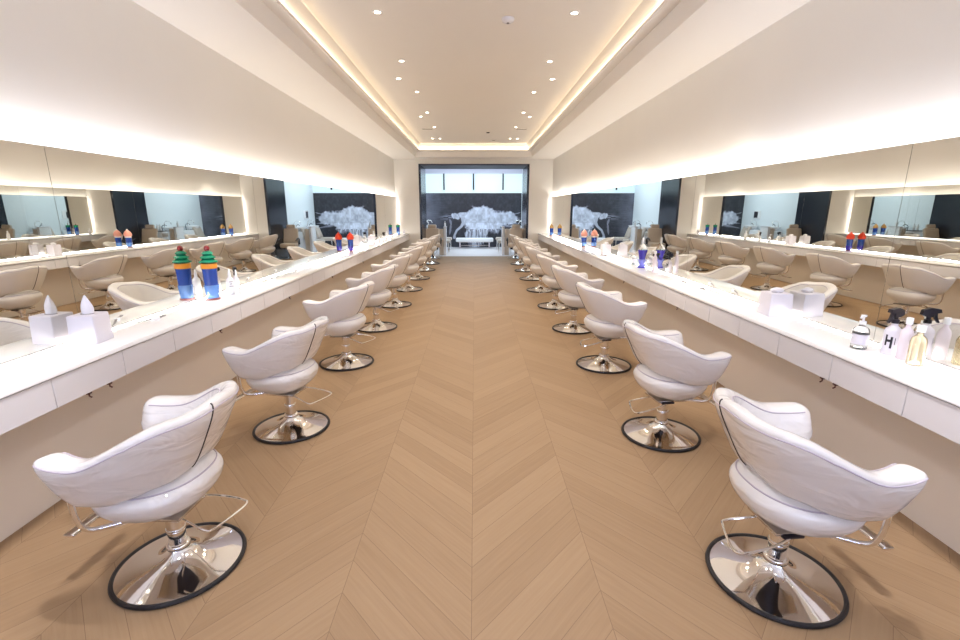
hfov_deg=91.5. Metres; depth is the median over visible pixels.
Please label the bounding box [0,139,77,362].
wall mirror
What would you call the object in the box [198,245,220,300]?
jar
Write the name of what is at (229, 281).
bottle
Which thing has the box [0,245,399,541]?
wall
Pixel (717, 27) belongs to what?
ceiling
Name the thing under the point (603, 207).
wall mirror
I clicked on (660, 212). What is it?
wall mirror
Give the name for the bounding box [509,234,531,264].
salon chair
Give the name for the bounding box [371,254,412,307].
salon chair
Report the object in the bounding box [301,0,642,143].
ceiling
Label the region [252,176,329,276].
wall mirror
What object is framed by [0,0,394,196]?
wall
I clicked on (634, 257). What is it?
pump bottle
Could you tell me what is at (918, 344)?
bottle
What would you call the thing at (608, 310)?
salon chair
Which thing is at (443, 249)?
screen
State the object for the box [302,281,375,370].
salon chair
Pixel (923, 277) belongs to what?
wall mirror
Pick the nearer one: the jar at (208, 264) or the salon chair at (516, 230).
the jar at (208, 264)
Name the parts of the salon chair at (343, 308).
backrest, seat plate, seat, pump lever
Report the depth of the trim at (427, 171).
19.06 m
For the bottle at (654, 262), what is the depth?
5.62 m
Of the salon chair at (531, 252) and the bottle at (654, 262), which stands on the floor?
the salon chair at (531, 252)
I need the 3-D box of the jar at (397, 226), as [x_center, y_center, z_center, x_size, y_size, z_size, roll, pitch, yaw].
[-2.384,-2.645,13.632,0.111,0.323,0.111,-6,15,-23]
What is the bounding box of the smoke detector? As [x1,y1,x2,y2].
[502,16,514,23]
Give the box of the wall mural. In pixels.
[426,193,521,246]
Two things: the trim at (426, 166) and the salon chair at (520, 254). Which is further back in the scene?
the trim at (426, 166)
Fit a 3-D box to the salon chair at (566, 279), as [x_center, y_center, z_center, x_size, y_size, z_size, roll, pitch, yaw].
[1.307,-0.300,6.262,0.732,0.871,0.733,-2,14,-8]
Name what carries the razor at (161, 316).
on the countertop at (18, 374)
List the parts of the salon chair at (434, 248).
backrest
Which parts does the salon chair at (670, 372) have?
pump lever, seat plate, lever mount, seat, backrest, foot plate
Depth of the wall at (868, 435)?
2.98 m
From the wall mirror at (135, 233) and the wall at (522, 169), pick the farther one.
the wall at (522, 169)
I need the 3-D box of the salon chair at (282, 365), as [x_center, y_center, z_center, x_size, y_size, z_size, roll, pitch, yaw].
[-1.448,0.397,3.421,0.703,0.836,0.704,3,14,11]
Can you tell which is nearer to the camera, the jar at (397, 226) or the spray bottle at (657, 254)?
the spray bottle at (657, 254)
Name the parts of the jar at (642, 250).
glass, glass, lid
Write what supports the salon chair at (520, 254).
on the floor
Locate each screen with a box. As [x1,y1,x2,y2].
[439,226,446,254]
[501,226,508,254]
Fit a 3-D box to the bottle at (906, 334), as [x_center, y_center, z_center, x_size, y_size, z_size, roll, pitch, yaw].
[2.179,0.095,2.393,0.054,0.218,0.054,0,13,-1]
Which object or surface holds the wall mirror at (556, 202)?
attached to the wall at (828, 77)
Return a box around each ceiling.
[132,0,810,158]
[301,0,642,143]
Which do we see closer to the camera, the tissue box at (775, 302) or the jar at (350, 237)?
the tissue box at (775, 302)
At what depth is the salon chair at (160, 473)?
1.94 m
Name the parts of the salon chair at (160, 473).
foot plate, backrest, seat, seat plate, pump lever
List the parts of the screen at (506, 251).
panel, post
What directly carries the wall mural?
attached to the wall
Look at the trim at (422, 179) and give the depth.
14.51 m
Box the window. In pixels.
[425,174,521,192]
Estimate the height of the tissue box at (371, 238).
0.216 m
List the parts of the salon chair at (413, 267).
backrest, seat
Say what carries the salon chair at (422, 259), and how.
on the floor
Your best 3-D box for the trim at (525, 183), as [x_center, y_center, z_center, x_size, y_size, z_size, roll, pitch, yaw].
[1.446,-3.432,15.032,0.065,2.890,1.400,0,13,-1]
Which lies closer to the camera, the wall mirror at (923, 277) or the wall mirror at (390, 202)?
the wall mirror at (923, 277)
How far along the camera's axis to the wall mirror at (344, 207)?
8.35 m
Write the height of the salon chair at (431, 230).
1.072 m
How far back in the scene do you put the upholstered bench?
18.97 m
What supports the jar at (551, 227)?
on the countertop at (939, 380)
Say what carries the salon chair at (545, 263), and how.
on the floor
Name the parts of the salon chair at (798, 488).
pump lever, seat plate, lever mount, seat, backrest, foot plate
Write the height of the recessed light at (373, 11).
0.007 m
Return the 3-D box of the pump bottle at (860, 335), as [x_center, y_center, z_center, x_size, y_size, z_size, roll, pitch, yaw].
[2.102,0.064,2.580,0.077,0.190,0.077,4,14,15]
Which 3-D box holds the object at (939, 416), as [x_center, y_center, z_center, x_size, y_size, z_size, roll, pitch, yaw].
[2.070,-0.488,5.838,0.326,0.193,17.896,0,13,-1]
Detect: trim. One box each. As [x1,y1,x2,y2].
[418,164,426,239]
[420,164,526,168]
[425,169,521,173]
[522,164,529,238]
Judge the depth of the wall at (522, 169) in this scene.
19.41 m
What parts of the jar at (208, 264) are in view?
lid, glass, glass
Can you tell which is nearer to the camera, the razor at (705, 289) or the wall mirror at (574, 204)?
the razor at (705, 289)
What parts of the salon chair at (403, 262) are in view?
backrest, seat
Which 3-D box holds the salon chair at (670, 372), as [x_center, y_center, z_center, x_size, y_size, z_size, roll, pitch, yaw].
[1.350,0.423,3.311,0.703,0.836,0.704,-2,14,-9]
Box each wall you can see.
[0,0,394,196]
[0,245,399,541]
[394,159,553,251]
[521,169,522,224]
[548,244,959,553]
[552,0,959,196]
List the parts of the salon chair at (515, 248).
backrest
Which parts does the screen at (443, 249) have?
post, panel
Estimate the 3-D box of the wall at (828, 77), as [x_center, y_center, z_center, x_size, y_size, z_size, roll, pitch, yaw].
[2.365,-1.552,5.590,0.120,3.622,18.140,0,13,-1]
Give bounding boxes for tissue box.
[66,295,113,344]
[368,234,375,244]
[600,242,610,255]
[757,287,793,316]
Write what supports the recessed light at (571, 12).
in the ceiling at (475, 73)
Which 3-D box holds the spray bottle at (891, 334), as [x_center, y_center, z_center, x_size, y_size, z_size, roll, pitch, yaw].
[2.184,0.059,2.473,0.087,0.251,0.076,-12,18,-42]
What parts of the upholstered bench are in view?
seat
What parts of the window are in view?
window mullion, window mullion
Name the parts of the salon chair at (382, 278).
backrest, seat plate, seat, pump lever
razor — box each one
[120,315,165,326]
[700,288,726,294]
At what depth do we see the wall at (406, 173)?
14.19 m
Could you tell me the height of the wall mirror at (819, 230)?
1.074 m
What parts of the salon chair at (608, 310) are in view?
pump lever, seat, seat plate, backrest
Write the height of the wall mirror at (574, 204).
1.074 m
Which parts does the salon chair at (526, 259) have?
seat, backrest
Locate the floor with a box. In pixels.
[0,247,959,639]
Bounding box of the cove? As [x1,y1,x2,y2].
[235,0,707,156]
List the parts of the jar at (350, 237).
lid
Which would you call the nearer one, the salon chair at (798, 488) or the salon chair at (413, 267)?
the salon chair at (798, 488)
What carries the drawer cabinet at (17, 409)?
attached to the wall at (85, 426)
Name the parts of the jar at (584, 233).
glass, lid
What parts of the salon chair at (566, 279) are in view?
seat, seat plate, backrest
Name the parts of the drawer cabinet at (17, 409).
drawer, drawer, drawer, drawer, drawer, drawer, drawer, drawer, drawer, drawer, drawer, drawer, drawer, drawer, drawer, drawer, drawer, drawer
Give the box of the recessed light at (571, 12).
[569,11,579,14]
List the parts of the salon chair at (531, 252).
seat, backrest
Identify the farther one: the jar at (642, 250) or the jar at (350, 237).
the jar at (350, 237)
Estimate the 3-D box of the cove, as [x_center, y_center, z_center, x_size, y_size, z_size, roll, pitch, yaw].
[-0.085,-2.883,5.222,3.330,0.338,16.700,0,13,-1]
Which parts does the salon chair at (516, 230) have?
seat, backrest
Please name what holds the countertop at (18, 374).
on the drawer cabinet at (17, 409)
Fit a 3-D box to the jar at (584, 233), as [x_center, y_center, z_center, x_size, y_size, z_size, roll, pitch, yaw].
[2.091,-1.651,9.398,0.138,0.358,0.131,-1,13,-4]
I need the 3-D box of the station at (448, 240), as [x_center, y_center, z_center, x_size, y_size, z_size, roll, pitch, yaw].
[-1.631,-3.034,17.095,1.065,1.158,0.520,0,13,-1]
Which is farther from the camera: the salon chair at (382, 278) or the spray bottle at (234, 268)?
the salon chair at (382, 278)
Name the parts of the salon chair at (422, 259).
backrest, seat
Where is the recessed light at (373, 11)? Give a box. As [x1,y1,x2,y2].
[372,10,382,13]
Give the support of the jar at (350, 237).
on the countertop at (18, 374)
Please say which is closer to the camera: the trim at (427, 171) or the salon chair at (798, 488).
the salon chair at (798, 488)
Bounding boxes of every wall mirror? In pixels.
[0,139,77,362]
[44,146,262,326]
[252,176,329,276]
[325,187,364,254]
[362,192,385,243]
[384,195,397,235]
[549,195,563,236]
[562,192,585,242]
[584,186,622,255]
[618,175,695,277]
[686,143,913,339]
[874,136,959,368]
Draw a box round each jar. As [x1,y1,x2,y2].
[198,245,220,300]
[347,232,353,250]
[396,225,399,234]
[549,224,553,235]
[581,229,587,246]
[637,237,647,267]
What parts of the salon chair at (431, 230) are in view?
backrest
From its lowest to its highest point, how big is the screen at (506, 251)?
0.975 m
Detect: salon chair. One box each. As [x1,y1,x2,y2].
[32,380,247,610]
[222,316,331,444]
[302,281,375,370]
[345,264,398,332]
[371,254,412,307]
[389,246,423,291]
[402,241,430,279]
[411,237,435,271]
[418,234,439,264]
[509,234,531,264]
[513,237,538,271]
[518,241,547,280]
[525,247,559,292]
[536,254,577,309]
[551,265,603,333]
[575,282,646,373]
[621,319,731,452]
[705,387,928,628]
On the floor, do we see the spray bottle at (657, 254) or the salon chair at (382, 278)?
the salon chair at (382, 278)
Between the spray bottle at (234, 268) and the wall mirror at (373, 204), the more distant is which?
the wall mirror at (373, 204)
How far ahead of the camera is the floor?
2.44 m
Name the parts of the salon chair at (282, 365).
foot plate, backrest, seat, seat plate, pump lever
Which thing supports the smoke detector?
attached to the ceiling at (475, 73)
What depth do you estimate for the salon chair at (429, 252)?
12.15 m
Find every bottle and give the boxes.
[226,269,234,294]
[232,266,238,278]
[234,270,240,294]
[631,250,636,264]
[652,251,656,272]
[652,253,659,271]
[850,314,869,349]
[880,307,904,355]
[895,317,914,359]
[905,324,927,366]
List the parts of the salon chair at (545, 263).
seat, backrest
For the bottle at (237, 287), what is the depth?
4.16 m
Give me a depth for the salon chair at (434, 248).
13.61 m
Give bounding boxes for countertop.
[0,233,409,398]
[538,233,959,406]
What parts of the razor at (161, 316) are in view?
blade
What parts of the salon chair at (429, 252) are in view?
backrest, seat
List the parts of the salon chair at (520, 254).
seat, backrest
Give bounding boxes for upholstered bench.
[456,237,492,248]
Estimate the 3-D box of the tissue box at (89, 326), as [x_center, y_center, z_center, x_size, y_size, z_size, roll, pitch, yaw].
[-2.265,-0.009,2.706,0.150,0.275,0.150,-1,14,-6]
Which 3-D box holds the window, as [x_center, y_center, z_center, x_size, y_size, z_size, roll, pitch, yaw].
[-0.264,-5.598,19.171,3.970,0.760,0.096,0,13,-1]
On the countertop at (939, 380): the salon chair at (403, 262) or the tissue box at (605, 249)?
the tissue box at (605, 249)

